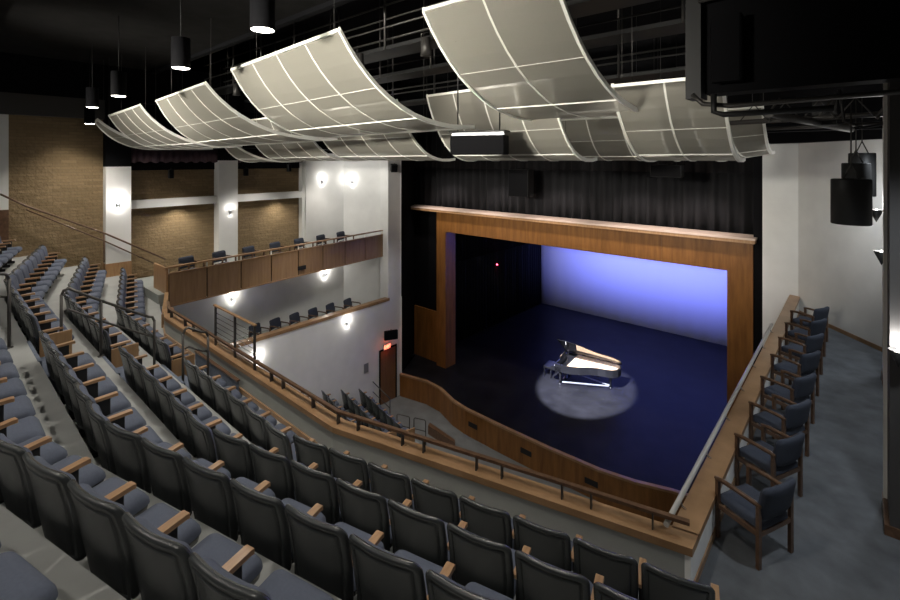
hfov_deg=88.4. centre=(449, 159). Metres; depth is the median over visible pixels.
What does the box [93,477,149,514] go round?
seat cushion
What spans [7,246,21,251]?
seat cushion
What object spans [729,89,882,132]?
lighting truss
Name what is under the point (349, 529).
seat cushion
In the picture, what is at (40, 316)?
seat
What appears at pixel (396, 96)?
wall
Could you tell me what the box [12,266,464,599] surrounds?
floor
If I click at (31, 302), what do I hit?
seat
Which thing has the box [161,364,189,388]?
floor
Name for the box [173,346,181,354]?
seat cushion
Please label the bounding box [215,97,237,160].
wall pier
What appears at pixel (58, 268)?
seat cushion
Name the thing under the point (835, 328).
baseboard
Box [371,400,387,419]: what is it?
seat
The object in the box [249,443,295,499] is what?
seat
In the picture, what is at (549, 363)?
piano bench
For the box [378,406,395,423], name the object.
seat
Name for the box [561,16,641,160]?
canopy
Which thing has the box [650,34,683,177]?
loudspeaker
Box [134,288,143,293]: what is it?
seat cushion
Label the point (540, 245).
wall
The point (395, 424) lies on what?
seat
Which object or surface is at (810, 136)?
wall
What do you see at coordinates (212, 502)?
seat
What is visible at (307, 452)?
seat
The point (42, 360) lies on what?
floor
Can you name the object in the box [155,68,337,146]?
canopy
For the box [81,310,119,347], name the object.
seat
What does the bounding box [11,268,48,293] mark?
seat
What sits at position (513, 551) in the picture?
seat back
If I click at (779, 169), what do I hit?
wall
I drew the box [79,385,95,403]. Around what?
cushion
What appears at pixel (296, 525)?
cushion
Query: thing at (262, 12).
pendant light
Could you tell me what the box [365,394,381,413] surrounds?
seat
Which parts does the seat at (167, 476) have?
backrest, armrest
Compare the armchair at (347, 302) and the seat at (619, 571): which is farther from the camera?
the armchair at (347, 302)
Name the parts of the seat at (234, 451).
armrest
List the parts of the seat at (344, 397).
backrest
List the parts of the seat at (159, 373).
backrest, armrest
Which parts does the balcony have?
panel, panel, panel, panel, rail, panel, panel, panel, panel, panel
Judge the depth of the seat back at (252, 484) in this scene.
4.06 m
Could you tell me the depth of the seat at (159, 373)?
7.05 m
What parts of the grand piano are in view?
lid, frame plate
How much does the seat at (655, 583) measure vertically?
0.920 m
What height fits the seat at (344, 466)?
0.920 m
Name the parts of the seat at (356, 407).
backrest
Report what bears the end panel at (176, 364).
attached to the seat at (165, 351)
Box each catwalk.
[204,0,657,94]
[244,0,684,102]
[357,9,684,106]
[685,0,899,116]
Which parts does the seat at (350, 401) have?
backrest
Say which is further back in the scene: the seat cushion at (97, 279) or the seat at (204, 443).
the seat cushion at (97, 279)
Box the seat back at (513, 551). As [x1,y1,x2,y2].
[483,537,515,595]
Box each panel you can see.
[39,329,71,356]
[111,342,138,367]
[171,354,194,375]
[404,427,414,441]
[414,305,436,361]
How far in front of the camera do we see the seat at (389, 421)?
17.52 m
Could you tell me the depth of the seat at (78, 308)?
9.13 m
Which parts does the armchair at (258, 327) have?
backrest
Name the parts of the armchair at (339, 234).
backrest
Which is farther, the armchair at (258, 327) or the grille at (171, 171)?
the armchair at (258, 327)
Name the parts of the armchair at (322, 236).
backrest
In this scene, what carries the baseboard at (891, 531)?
attached to the column
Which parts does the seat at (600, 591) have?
armrest, backrest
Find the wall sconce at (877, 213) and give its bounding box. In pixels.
[873,209,882,221]
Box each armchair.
[178,255,204,270]
[212,250,236,264]
[242,246,264,259]
[249,322,270,337]
[269,241,290,254]
[269,317,290,329]
[289,312,308,324]
[294,238,313,249]
[308,307,326,319]
[316,234,334,245]
[326,302,343,313]
[336,231,353,241]
[343,298,360,308]
[714,463,795,570]
[734,423,804,496]
[748,394,810,456]
[760,370,816,423]
[770,349,820,395]
[778,332,823,374]
[784,318,826,356]
[790,306,829,341]
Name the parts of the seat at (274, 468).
armrest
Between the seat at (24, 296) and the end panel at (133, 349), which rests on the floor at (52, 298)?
the seat at (24, 296)
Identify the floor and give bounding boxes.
[0,242,126,599]
[0,256,340,599]
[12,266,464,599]
[27,341,57,391]
[97,275,515,599]
[102,354,137,394]
[119,296,899,599]
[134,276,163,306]
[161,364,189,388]
[222,308,342,344]
[381,395,671,525]
[402,299,726,492]
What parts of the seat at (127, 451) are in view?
backrest, armrest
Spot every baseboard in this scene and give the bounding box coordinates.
[103,261,131,277]
[163,325,316,442]
[694,311,799,581]
[799,310,881,351]
[882,492,899,539]
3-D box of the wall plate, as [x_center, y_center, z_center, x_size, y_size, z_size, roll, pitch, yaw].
[-3.647,9.049,20.135,0.020,0.400,0.240,0,0,41]
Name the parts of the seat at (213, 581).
backrest, armrest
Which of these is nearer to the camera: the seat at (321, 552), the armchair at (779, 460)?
the seat at (321, 552)
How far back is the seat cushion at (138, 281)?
14.54 m
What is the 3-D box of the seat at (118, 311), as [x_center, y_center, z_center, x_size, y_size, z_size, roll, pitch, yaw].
[-7.469,3.840,10.832,0.591,0.920,0.598,0,0,41]
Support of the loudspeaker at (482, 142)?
hanging from the catwalk at (577, 8)
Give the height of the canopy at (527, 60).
2.638 m
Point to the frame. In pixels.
(732, 253)
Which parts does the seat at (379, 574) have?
armrest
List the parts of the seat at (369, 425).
backrest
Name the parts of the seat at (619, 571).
armrest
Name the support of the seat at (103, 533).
on the floor at (55, 420)
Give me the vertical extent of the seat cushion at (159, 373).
0.113 m
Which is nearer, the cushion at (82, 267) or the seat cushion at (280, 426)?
the seat cushion at (280, 426)
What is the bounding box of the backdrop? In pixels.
[541,245,726,345]
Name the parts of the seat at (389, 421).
backrest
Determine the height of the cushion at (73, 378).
0.460 m
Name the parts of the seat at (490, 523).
armrest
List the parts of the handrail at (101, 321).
post, post, rail, rail, post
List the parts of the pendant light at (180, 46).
stem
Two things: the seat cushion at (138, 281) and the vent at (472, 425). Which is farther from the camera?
the vent at (472, 425)
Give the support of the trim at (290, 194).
attached to the brick wall at (172, 233)
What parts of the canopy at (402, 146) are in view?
panel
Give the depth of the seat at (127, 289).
13.19 m
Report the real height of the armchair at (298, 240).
0.860 m
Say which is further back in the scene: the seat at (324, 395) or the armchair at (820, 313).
the seat at (324, 395)
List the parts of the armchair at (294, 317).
backrest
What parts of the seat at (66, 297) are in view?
backrest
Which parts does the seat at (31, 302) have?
backrest, armrest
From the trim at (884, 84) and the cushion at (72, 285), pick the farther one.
the cushion at (72, 285)
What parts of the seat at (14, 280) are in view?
armrest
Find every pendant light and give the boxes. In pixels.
[84,56,94,123]
[86,44,98,107]
[111,15,126,96]
[171,0,190,69]
[250,0,274,32]
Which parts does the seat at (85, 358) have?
backrest, armrest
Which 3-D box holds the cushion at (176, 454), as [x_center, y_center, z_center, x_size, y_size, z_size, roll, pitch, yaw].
[-2.425,2.660,3.973,0.475,0.460,0.148,0,0,27]
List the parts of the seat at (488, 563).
armrest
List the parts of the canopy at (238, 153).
panel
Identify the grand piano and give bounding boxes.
[551,339,621,388]
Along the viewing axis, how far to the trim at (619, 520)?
5.71 m
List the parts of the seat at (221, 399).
backrest, armrest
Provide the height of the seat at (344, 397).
0.920 m
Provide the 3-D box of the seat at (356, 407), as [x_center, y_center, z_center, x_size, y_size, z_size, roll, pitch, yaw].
[-3.427,9.790,17.907,0.598,0.920,0.591,0,0,-37]
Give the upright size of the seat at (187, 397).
0.920 m
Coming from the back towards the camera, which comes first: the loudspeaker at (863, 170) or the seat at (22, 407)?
the loudspeaker at (863, 170)
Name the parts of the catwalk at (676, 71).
rail, rail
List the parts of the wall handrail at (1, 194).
rail, post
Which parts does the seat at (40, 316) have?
backrest, armrest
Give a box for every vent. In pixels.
[468,421,476,429]
[520,447,530,456]
[585,477,597,487]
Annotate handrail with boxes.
[0,193,165,265]
[0,272,13,348]
[60,287,155,364]
[182,327,208,380]
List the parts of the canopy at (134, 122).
panel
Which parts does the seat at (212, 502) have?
backrest, armrest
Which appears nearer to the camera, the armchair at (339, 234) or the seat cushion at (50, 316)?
the seat cushion at (50, 316)
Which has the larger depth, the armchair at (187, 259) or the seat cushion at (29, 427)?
the armchair at (187, 259)
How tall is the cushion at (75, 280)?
0.460 m
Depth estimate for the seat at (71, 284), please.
10.99 m
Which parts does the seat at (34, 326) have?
backrest, armrest, armrest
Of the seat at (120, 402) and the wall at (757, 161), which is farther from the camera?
the wall at (757, 161)
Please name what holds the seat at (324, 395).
on the floor
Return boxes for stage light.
[233,81,239,95]
[298,265,305,270]
[356,49,364,66]
[420,32,431,56]
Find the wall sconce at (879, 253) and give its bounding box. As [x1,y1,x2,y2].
[873,250,882,264]
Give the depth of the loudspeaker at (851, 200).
6.05 m
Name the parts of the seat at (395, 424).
backrest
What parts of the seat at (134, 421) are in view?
backrest, armrest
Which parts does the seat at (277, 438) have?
armrest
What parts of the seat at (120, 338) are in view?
backrest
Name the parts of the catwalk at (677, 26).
rail, rail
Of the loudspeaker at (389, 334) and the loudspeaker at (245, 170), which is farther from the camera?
the loudspeaker at (389, 334)
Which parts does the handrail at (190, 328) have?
post, rail, rail, post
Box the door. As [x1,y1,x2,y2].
[379,344,396,404]
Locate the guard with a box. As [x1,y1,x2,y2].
[213,304,256,370]
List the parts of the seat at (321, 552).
armrest, backrest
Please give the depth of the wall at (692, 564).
5.13 m
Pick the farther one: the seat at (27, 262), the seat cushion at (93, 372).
the seat at (27, 262)
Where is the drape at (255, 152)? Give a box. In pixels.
[238,149,302,162]
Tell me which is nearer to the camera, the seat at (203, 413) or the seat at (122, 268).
the seat at (203, 413)
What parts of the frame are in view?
lintel panel, lintel panel, lintel panel, lintel panel, cornice, lintel panel, lintel panel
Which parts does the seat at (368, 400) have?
backrest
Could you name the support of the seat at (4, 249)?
on the floor at (55, 420)
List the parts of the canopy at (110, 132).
panel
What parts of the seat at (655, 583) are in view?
armrest, armrest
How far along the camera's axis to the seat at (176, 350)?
9.14 m
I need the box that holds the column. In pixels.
[887,82,899,528]
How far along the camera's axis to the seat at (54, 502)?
2.92 m
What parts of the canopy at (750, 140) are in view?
panel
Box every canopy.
[95,70,212,149]
[108,47,241,149]
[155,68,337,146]
[225,65,300,162]
[230,27,474,137]
[251,109,347,161]
[323,99,454,160]
[422,0,637,120]
[426,89,596,161]
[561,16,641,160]
[611,0,745,161]
[718,93,774,161]
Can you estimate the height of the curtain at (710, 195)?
4.050 m
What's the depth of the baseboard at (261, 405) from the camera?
7.91 m
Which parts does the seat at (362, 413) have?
backrest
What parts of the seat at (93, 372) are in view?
backrest, armrest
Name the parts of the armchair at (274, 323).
backrest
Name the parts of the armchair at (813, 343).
leg, rail, armrest, leg, backrest, leg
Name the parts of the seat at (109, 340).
backrest, armrest, armrest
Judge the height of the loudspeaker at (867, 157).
1.743 m
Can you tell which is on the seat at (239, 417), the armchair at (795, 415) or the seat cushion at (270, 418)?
the seat cushion at (270, 418)
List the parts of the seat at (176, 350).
backrest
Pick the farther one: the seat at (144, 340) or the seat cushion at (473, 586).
the seat at (144, 340)
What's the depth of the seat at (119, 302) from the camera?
11.27 m
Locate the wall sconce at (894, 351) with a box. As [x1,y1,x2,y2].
[888,347,899,366]
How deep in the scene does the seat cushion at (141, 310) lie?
11.79 m
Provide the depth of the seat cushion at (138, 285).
14.11 m
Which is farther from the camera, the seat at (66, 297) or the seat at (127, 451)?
the seat at (66, 297)
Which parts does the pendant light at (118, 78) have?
stem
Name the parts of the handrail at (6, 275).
rail, post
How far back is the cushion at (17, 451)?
3.14 m
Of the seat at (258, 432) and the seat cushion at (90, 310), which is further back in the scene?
the seat cushion at (90, 310)
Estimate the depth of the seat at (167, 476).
3.88 m
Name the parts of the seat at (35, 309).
backrest, armrest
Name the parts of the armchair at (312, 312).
backrest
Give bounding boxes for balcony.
[154,230,382,306]
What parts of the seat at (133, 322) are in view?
backrest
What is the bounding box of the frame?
[411,204,756,415]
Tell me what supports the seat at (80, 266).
on the floor at (109, 293)
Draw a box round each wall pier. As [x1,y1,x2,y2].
[103,86,130,166]
[103,167,130,263]
[214,161,237,264]
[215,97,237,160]
[380,160,400,299]
[400,296,401,372]
[882,129,882,372]
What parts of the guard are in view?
post, rail, post, post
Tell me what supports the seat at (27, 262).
on the floor at (52, 298)
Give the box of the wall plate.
[364,363,367,373]
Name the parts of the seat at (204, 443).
backrest, armrest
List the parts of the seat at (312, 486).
armrest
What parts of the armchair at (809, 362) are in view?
leg, rail, armrest, leg, leg, armrest, backrest, leg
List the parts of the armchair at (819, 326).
leg, rail, armrest, backrest, leg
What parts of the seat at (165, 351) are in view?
backrest, armrest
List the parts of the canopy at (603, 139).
panel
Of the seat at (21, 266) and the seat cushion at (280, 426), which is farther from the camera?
the seat at (21, 266)
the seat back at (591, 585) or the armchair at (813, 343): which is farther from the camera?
the armchair at (813, 343)
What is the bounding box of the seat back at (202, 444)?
[192,414,217,460]
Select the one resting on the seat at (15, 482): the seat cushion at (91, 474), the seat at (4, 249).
the seat cushion at (91, 474)
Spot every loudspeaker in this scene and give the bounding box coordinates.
[168,168,173,178]
[243,167,248,175]
[287,164,290,171]
[384,329,397,340]
[390,163,397,171]
[449,76,509,154]
[508,161,533,196]
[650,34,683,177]
[830,104,872,225]
[841,98,870,178]
[848,98,875,196]
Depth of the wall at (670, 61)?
17.46 m
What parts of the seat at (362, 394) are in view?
backrest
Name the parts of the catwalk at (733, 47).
hanger post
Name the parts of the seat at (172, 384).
backrest, armrest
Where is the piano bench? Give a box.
[543,360,556,377]
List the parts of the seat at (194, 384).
backrest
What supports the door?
in the wall at (329, 356)
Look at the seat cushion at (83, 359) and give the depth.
6.62 m
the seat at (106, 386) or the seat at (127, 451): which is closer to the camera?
the seat at (127, 451)
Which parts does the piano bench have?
seat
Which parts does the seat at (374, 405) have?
backrest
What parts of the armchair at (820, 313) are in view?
leg, armrest, backrest, leg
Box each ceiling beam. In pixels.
[151,0,354,73]
[764,96,882,132]
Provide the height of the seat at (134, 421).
0.920 m
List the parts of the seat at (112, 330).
backrest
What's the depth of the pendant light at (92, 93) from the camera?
12.24 m
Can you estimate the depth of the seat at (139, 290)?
13.65 m
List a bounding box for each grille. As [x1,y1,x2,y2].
[170,170,173,177]
[392,166,397,171]
[509,170,526,196]
[651,166,679,176]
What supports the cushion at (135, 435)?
on the seat at (127, 451)
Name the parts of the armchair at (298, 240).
backrest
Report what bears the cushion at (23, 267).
on the seat at (21, 266)
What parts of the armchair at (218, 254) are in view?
backrest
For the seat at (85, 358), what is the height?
0.920 m
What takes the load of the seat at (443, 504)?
on the floor at (842, 551)
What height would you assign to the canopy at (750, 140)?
3.437 m
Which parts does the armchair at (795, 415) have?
leg, rail, armrest, leg, leg, armrest, backrest, leg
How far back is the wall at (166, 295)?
12.61 m
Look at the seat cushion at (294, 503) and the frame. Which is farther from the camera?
the frame
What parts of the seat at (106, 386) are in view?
backrest, armrest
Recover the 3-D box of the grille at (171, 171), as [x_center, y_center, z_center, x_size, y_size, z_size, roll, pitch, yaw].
[-10.004,0.505,16.651,0.008,0.280,0.120,0,0,41]
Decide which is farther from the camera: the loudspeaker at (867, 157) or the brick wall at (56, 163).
the brick wall at (56, 163)
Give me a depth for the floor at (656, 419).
20.17 m
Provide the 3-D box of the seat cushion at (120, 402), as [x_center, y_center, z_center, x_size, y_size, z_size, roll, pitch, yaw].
[-4.088,2.908,5.491,0.485,0.113,0.440,0,0,41]
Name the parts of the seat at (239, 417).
backrest, armrest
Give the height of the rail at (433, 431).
0.350 m
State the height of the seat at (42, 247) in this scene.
0.920 m
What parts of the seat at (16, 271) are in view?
armrest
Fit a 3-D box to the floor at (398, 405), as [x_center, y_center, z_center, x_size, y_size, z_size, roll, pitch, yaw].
[-0.546,11.100,13.746,25.000,0.200,12.900,0,0,41]
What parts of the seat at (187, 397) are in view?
backrest, armrest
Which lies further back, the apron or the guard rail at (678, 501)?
the apron
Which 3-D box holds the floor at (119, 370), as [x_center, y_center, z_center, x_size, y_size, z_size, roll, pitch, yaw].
[-5.457,3.563,7.676,1.100,0.494,0.352,0,0,41]
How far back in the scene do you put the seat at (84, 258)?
13.88 m
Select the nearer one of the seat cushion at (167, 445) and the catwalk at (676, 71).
the seat cushion at (167, 445)
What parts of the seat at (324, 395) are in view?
backrest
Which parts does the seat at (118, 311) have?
backrest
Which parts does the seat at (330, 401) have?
backrest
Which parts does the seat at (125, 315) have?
backrest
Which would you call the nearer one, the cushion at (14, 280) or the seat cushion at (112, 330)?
the seat cushion at (112, 330)
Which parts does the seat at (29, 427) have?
armrest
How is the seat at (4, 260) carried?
on the floor at (55, 420)
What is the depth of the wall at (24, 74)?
15.61 m
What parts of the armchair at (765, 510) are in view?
leg, rail, armrest, leg, leg, armrest, rail, backrest, leg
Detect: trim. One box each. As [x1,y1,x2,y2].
[131,196,216,208]
[163,307,698,556]
[225,297,389,349]
[238,191,304,201]
[299,161,304,247]
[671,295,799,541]
[883,83,886,498]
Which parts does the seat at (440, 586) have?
armrest, backrest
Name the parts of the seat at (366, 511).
armrest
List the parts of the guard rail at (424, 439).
post, post, post, post, post, post, post, post, post, post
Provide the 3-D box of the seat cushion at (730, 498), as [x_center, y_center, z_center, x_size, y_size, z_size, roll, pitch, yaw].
[3.393,3.862,5.192,0.500,0.102,0.500,0,0,-24]
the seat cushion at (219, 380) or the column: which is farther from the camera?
the seat cushion at (219, 380)
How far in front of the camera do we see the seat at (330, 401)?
17.62 m
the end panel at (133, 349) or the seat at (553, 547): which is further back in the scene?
the end panel at (133, 349)
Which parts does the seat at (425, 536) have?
armrest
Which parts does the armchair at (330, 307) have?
backrest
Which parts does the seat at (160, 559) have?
backrest, armrest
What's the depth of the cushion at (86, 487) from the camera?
2.68 m
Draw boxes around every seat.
[0,237,21,263]
[0,242,17,267]
[0,246,12,271]
[0,249,7,264]
[0,338,7,349]
[0,349,12,363]
[0,361,26,399]
[0,362,19,378]
[0,377,35,420]
[0,396,45,443]
[0,417,67,503]
[0,433,105,528]
[0,551,57,599]
[3,279,43,320]
[5,273,44,298]
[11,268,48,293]
[11,285,48,327]
[11,289,54,334]
[14,295,59,340]
[17,263,52,298]
[19,301,66,342]
[22,259,55,293]
[22,452,149,560]
[24,308,73,354]
[26,255,58,287]
[31,251,61,282]
[35,248,63,278]
[38,245,66,274]
[39,331,95,380]
[46,341,105,403]
[54,353,117,419]
[63,293,97,325]
[63,366,130,437]
[65,287,98,310]
[67,479,200,599]
[68,281,98,304]
[68,298,104,331]
[70,276,101,298]
[73,272,102,292]
[74,304,108,338]
[74,382,145,457]
[75,267,103,287]
[78,264,104,282]
[80,260,105,278]
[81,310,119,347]
[82,256,106,274]
[86,400,162,474]
[87,317,128,351]
[95,323,139,361]
[104,420,191,493]
[115,307,146,334]
[116,299,145,321]
[117,293,145,315]
[118,283,144,303]
[118,288,144,308]
[118,346,167,391]
[119,275,143,293]
[119,279,143,297]
[120,267,142,284]
[120,271,143,288]
[121,311,152,340]
[121,510,262,599]
[129,316,163,347]
[129,356,180,408]
[137,323,172,354]
[140,437,230,515]
[141,367,195,423]
[145,329,181,363]
[154,380,211,438]
[156,336,188,369]
[169,395,230,456]
[182,456,274,541]
[183,358,226,399]
[187,411,241,462]
[188,544,333,599]
[196,368,241,412]
[210,379,258,426]
[212,428,267,481]
[226,391,276,441]
[229,478,325,570]
[244,405,295,450]
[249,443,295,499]
[264,420,296,460]
[284,503,384,599]
[290,460,341,524]
[293,434,331,474]
[321,390,338,409]
[327,396,344,412]
[328,447,371,491]
[336,478,391,551]
[340,415,356,422]
[341,390,357,409]
[346,395,363,413]
[349,530,451,599]
[353,401,370,421]
[359,389,374,407]
[359,407,376,426]
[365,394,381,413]
[366,414,384,430]
[368,462,413,508]
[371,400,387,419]
[374,426,388,432]
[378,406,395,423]
[385,412,402,431]
[388,499,449,566]
[392,419,408,437]
[411,478,460,525]
[425,561,513,599]
[447,520,515,598]
[459,495,513,548]
[512,514,572,571]
[514,545,592,599]
[571,534,638,598]
[591,573,637,599]
[638,557,719,599]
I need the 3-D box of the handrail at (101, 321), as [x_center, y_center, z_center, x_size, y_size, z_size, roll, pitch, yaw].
[-5.809,2.935,7.928,0.100,1.749,1.405,0,0,41]
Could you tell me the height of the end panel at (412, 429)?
0.680 m
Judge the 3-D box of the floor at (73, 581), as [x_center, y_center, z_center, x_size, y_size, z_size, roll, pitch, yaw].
[-6.520,3.595,6.252,18.750,2.510,2.335,0,0,41]
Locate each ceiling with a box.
[0,0,328,70]
[231,0,680,73]
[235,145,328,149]
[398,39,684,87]
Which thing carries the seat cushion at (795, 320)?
on the armchair at (820, 313)
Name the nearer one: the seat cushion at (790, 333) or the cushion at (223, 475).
the cushion at (223, 475)
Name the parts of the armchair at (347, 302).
backrest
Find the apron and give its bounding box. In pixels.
[399,373,687,524]
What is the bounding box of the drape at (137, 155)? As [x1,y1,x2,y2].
[131,148,217,162]
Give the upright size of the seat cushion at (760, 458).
0.102 m
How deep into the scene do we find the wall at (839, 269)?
11.66 m
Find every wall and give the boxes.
[0,52,333,169]
[0,92,104,119]
[0,114,8,240]
[9,115,102,270]
[131,168,298,277]
[160,154,343,342]
[161,292,168,327]
[164,320,684,577]
[194,350,239,390]
[232,297,399,406]
[344,160,379,307]
[391,87,400,100]
[401,33,758,119]
[401,133,413,371]
[414,210,436,310]
[540,245,540,298]
[685,303,798,580]
[753,156,761,364]
[759,83,882,143]
[762,143,797,345]
[798,139,881,346]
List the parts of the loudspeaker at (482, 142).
frame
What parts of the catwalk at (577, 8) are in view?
rail, rail, rail, rail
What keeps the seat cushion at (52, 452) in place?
on the seat at (51, 452)
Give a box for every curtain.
[414,131,752,234]
[455,233,539,342]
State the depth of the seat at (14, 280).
9.90 m
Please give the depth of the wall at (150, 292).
14.41 m
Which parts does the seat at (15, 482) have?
backrest, armrest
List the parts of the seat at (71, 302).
backrest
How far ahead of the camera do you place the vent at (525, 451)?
16.61 m
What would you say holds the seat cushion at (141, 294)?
on the seat at (127, 289)
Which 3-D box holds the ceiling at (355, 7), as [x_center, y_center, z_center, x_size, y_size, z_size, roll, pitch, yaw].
[1.772,-4.700,13.502,23.200,0.200,12.200,0,0,41]
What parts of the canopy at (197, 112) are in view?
panel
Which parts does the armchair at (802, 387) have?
leg, rail, armrest, leg, armrest, leg, backrest, leg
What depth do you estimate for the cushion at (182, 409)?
5.47 m
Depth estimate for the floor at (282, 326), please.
19.49 m
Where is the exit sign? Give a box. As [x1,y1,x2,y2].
[383,343,390,349]
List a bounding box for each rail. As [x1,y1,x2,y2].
[167,301,689,529]
[373,382,389,407]
[397,414,409,428]
[414,417,425,435]
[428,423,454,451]
[663,323,772,527]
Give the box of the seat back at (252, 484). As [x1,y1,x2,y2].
[236,477,274,530]
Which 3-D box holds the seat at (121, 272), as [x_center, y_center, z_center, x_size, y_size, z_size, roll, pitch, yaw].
[-9.690,3.840,14.100,0.598,0.920,0.591,0,0,-34]
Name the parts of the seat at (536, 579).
armrest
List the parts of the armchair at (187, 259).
backrest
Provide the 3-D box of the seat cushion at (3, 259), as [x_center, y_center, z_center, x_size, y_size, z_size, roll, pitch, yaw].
[-10.868,2.417,11.044,0.440,0.113,0.485,0,0,-34]
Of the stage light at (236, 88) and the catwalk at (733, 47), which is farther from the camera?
the stage light at (236, 88)
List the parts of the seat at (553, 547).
armrest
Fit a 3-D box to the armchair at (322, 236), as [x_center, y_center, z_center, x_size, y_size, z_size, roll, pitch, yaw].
[-5.269,3.600,19.498,0.604,0.860,0.592,0,0,23]
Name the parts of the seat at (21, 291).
backrest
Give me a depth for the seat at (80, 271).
12.46 m
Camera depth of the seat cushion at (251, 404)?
7.26 m
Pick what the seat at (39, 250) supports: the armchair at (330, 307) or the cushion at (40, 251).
the cushion at (40, 251)
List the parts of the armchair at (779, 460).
leg, rail, armrest, leg, leg, armrest, rail, backrest, leg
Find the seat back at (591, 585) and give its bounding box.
[545,562,592,593]
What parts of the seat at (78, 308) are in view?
backrest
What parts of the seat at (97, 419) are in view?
backrest, armrest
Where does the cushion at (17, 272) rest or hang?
on the seat at (16, 271)
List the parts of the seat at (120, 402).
backrest, armrest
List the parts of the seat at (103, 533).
backrest, armrest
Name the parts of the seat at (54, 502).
backrest, armrest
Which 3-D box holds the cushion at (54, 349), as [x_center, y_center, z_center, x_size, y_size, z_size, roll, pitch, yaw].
[-5.118,2.660,6.053,0.475,0.460,0.148,0,0,41]
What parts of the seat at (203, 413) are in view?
backrest, armrest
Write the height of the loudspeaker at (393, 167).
0.411 m
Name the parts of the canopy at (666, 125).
panel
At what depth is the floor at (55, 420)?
5.27 m
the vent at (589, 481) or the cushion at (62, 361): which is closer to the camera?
the cushion at (62, 361)
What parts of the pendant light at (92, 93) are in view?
stem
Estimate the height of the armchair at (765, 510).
0.860 m
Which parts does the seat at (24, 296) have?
backrest, armrest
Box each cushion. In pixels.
[0,253,12,258]
[0,257,7,262]
[0,378,26,399]
[0,433,32,454]
[2,250,17,254]
[4,395,35,420]
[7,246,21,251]
[7,416,45,443]
[10,274,19,288]
[14,269,24,286]
[18,436,67,464]
[20,264,29,282]
[25,260,33,275]
[26,291,44,297]
[28,310,40,330]
[29,256,37,272]
[30,296,43,302]
[32,285,48,292]
[33,252,41,267]
[33,456,75,479]
[35,302,48,308]
[36,280,52,286]
[37,249,44,259]
[40,308,54,315]
[41,246,47,259]
[41,275,55,280]
[43,333,54,343]
[44,270,58,275]
[45,314,59,322]
[48,266,61,271]
[51,262,63,267]
[51,321,66,330]
[51,344,62,355]
[52,455,105,486]
[54,259,66,263]
[59,356,72,369]
[68,290,75,301]
[69,369,83,385]
[70,283,78,301]
[73,278,80,290]
[76,273,82,285]
[78,269,84,280]
[78,353,95,366]
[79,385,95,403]
[79,483,127,511]
[80,265,86,275]
[82,261,87,271]
[82,303,98,310]
[84,258,89,271]
[87,297,98,304]
[87,364,105,380]
[88,309,97,314]
[89,292,101,298]
[90,287,102,292]
[92,282,103,287]
[92,403,109,420]
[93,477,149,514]
[94,278,104,282]
[95,274,105,278]
[96,270,106,274]
[98,377,117,396]
[105,391,130,413]
[106,407,145,431]
[109,327,119,333]
[113,423,142,437]
[117,334,128,342]
[119,295,125,311]
[120,289,125,301]
[131,315,145,321]
[131,426,162,443]
[134,280,142,284]
[134,284,143,288]
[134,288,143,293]
[134,292,143,297]
[134,297,144,303]
[134,302,144,308]
[134,308,145,315]
[134,516,191,552]
[138,503,200,544]
[150,440,183,456]
[154,366,167,378]
[159,383,174,396]
[159,442,191,459]
[160,376,180,390]
[164,339,172,344]
[171,388,195,404]
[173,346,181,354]
[175,398,192,413]
[185,401,211,420]
[192,460,228,476]
[192,533,262,582]
[196,458,230,477]
[201,416,230,433]
[202,557,270,598]
[211,375,226,386]
[224,386,241,398]
[239,397,258,411]
[240,482,279,499]
[256,409,276,424]
[259,569,333,599]
[270,423,292,455]
[275,423,295,442]
[281,498,325,558]
[291,443,296,460]
[295,507,340,527]
[335,522,384,590]
[361,538,412,560]
[385,498,391,543]
[395,550,451,594]
[439,574,496,599]
[443,521,449,561]
[465,582,513,599]
[511,518,513,548]
[721,483,787,529]
[740,440,797,475]
[753,409,804,435]
[764,384,810,404]
[774,361,815,377]
[782,343,807,356]
[788,328,807,340]
[793,316,811,326]
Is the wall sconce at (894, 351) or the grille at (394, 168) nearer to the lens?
the wall sconce at (894, 351)
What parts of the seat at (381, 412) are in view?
backrest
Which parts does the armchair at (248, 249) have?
backrest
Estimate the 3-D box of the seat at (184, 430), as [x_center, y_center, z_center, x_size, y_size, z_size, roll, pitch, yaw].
[-3.115,3.350,5.761,0.591,0.920,0.598,0,0,41]
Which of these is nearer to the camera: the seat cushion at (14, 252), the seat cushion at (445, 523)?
the seat cushion at (445, 523)
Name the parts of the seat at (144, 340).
backrest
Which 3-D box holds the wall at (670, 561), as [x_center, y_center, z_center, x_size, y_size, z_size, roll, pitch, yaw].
[-2.650,4.375,7.980,12.162,0.950,0.969,0,0,37]
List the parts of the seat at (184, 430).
backrest, armrest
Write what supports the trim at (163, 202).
attached to the brick wall at (172, 233)
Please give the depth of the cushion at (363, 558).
2.91 m
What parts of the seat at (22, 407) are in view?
armrest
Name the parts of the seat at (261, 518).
backrest, armrest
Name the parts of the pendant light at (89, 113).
stem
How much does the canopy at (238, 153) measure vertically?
3.497 m
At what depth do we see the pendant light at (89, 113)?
13.72 m
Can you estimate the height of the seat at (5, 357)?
0.920 m
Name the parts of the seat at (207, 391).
backrest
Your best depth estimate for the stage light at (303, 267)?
17.70 m
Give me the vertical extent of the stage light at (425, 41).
0.487 m
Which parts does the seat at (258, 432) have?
backrest, armrest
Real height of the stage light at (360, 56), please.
0.487 m
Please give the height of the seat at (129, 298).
0.920 m
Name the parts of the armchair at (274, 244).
backrest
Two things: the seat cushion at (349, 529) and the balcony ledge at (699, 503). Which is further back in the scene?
the balcony ledge at (699, 503)
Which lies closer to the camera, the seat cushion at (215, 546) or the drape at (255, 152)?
the seat cushion at (215, 546)
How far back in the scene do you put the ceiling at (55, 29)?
10.75 m
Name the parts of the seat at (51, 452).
armrest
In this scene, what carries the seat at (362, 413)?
on the floor

